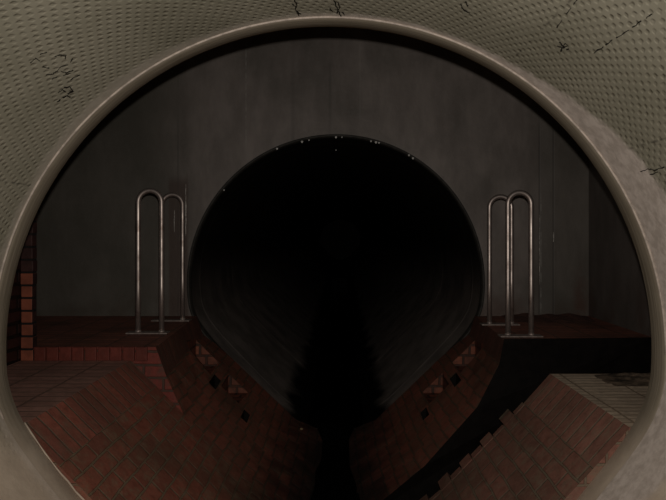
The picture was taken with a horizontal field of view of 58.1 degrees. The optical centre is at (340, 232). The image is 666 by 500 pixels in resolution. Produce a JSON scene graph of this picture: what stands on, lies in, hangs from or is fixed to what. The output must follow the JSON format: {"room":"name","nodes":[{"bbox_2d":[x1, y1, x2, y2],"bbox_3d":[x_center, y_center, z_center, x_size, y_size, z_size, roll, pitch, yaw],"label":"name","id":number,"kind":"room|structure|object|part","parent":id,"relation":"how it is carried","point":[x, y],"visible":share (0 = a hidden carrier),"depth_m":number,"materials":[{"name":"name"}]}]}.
{"room":"underground passage","nodes":[
{"label":"underground passage","id":0,"kind":"room"},
{"bbox_2d":[6,255,20,365],"bbox_3d":[-2.210,-0.050,2.848,0.780,3.800,1.215,0,0,0],"label":"wall","id":1,"kind":"structure","parent":0,"point":[13,342],"depth_m":3.35,"materials":[{"name":"brick"}]},
{"bbox_2d":[37,27,588,315],"bbox_3d":[-0.330,-0.050,4.697,4.540,3.800,0.005,0,0,0],"label":"wall","id":2,"kind":"structure","parent":0,"point":[189,129],"depth_m":4.70,"materials":[{"name":"concrete"}]},
{"bbox_2d":[187,134,484,428],"bbox_3d":[-0.040,0.392,19.535,2.334,2.334,29.731,0,0,0],"label":"drain pipe","id":3,"kind":"object","parent":2,"relation":"attached to","point":[260,274],"visible":0.97,"depth_m":6.53,"materials":[{"name":"grey concrete"}]},
{"bbox_2d":[589,159,650,336],"bbox_3d":[1.940,-0.050,3.470,0.001,3.800,2.460,0,0,0],"label":"wall","id":4,"kind":"structure","parent":0,"point":[617,290],"depth_m":4.30,"materials":[{"name":"concrete"}]},
{"label":"floor","id":5,"kind":"structure","parent":0,"visible":0},
{"bbox_2d":[7,360,278,499],"bbox_3d":[-0.980,1.288,2.831,1.680,1.125,1.178,0,0,0],"label":"brick benching","id":6,"kind":"object","parent":5,"relation":"on","point":[106,426],"visible":0.91,"depth_m":2.82,"materials":[{"name":"red brick"}]},
{"bbox_2d":[21,213,36,360],"bbox_3d":[-1.782,-0.610,3.427,0.073,2.680,0.054,0,0,0],"label":"brick pier","id":7,"kind":"object","parent":6,"relation":"on","point":[29,251],"visible":0.33,"depth_m":3.40,"materials":[{"name":"red brick"}]},
{"bbox_2d":[34,347,147,360],"bbox_3d":[-1.422,0.688,3.413,0.640,0.080,0.023,0,0,0],"label":"step riser","id":8,"kind":"structure","parent":6,"relation":"on","point":[40,353],"depth_m":3.40,"materials":[{"name":"brick"}]},
{"bbox_2d":[36,316,321,499],"bbox_3d":[-1.370,1.250,4.060,2.460,1.200,1.280,0,0,0],"label":"brick benching","id":9,"kind":"object","parent":5,"relation":"on","point":[263,440],"visible":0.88,"depth_m":3.91,"materials":[{"name":"red brick"}]},
{"bbox_2d":[125,188,169,333],"bbox_3d":[-1.251,0.179,3.890,0.265,0.941,0.080,0,0,0],"label":"grab rail","id":10,"kind":"object","parent":9,"relation":"on","point":[143,192],"visible":1,"depth_m":3.87,"materials":[{"name":"silver metal"}]},
{"bbox_3d":[-1.251,0.645,3.890,0.265,0.008,0.080,0,0,0],"label":"plate","id":11,"kind":"part","parent":10,"relation":"part of","materials":[{"name":"silver metal"}]},
{"bbox_2d":[151,192,191,321],"bbox_3d":[-1.255,0.174,4.440,0.281,0.950,0.080,0,0,0],"label":"grab rail","id":12,"kind":"object","parent":9,"relation":"on","point":[171,194],"visible":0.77,"depth_m":4.42,"materials":[{"name":"silver metal"}]},
{"bbox_3d":[-1.255,0.645,4.440,0.281,0.008,0.080,0,0,0],"label":"plate","id":13,"kind":"part","parent":12,"relation":"part of","materials":[{"name":"silver metal"}]},
{"bbox_2d":[307,278,363,499],"bbox_3d":[0.778,1.557,11.195,2.325,0.090,17.910,0,0,0],"label":"water","id":14,"kind":"object","parent":5,"relation":"on","point":[336,408],"visible":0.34,"depth_m":5.42,"materials":[{"name":"black liquid"}]},
{"bbox_2d":[349,316,650,499],"bbox_3d":[1.000,1.250,4.050,1.880,1.200,1.300,0,0,0],"label":"brick benching","id":15,"kind":"object","parent":5,"relation":"on","point":[443,417],"visible":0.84,"depth_m":3.71,"materials":[{"name":"red brick"}]},
{"bbox_2d":[479,194,519,325],"bbox_3d":[1.124,0.187,4.250,0.268,0.924,0.080,0,0,0],"label":"grab rail","id":16,"kind":"object","parent":15,"relation":"on","point":[499,196],"visible":0.84,"depth_m":4.22,"materials":[{"name":"silver metal"}]},
{"bbox_3d":[1.124,0.645,4.250,0.268,0.008,0.080,0,0,0],"label":"plate","id":17,"kind":"part","parent":16,"relation":"part of","materials":[{"name":"silver metal"}]},
{"bbox_2d":[498,190,543,336],"bbox_3d":[1.126,0.190,3.770,0.266,0.920,0.080,0,0,0],"label":"grab rail","id":18,"kind":"object","parent":15,"relation":"on","point":[513,194],"visible":1,"depth_m":3.75,"materials":[{"name":"silver metal"}]},
{"bbox_3d":[1.126,0.645,3.770,0.266,0.008,0.080,0,0,0],"label":"plate","id":19,"kind":"part","parent":18,"relation":"part of","materials":[{"name":"silver metal"}]},
{"bbox_2d":[419,374,647,499],"bbox_3d":[1.000,1.288,2.720,1.880,1.123,0.955,0,0,0],"label":"brick benching","id":20,"kind":"object","parent":5,"relation":"on","point":[555,442],"visible":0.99,"depth_m":2.67,"materials":[{"name":"red brick"}]},
{"bbox_2d":[595,373,650,385],"bbox_3d":[1.607,0.717,2.965,0.655,0.022,0.250,0,0,0],"label":"silt","id":21,"kind":"object","parent":20,"relation":"on","point":[616,379],"visible":0.75,"depth_m":2.95,"materials":[{"name":"brown soil"}]},
{"label":"wall","id":22,"kind":"structure","parent":0,"visible":0},
{"bbox_2d":[0,0,665,499],"bbox_3d":[-0.045,0.433,-1.379,2.660,2.660,7.242,0,0,0],"label":"drain pipe","id":23,"kind":"object","parent":22,"relation":"attached to","point":[597,67],"visible":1,"depth_m":1.97,"materials":[{"name":"grey concrete"}]}
]}

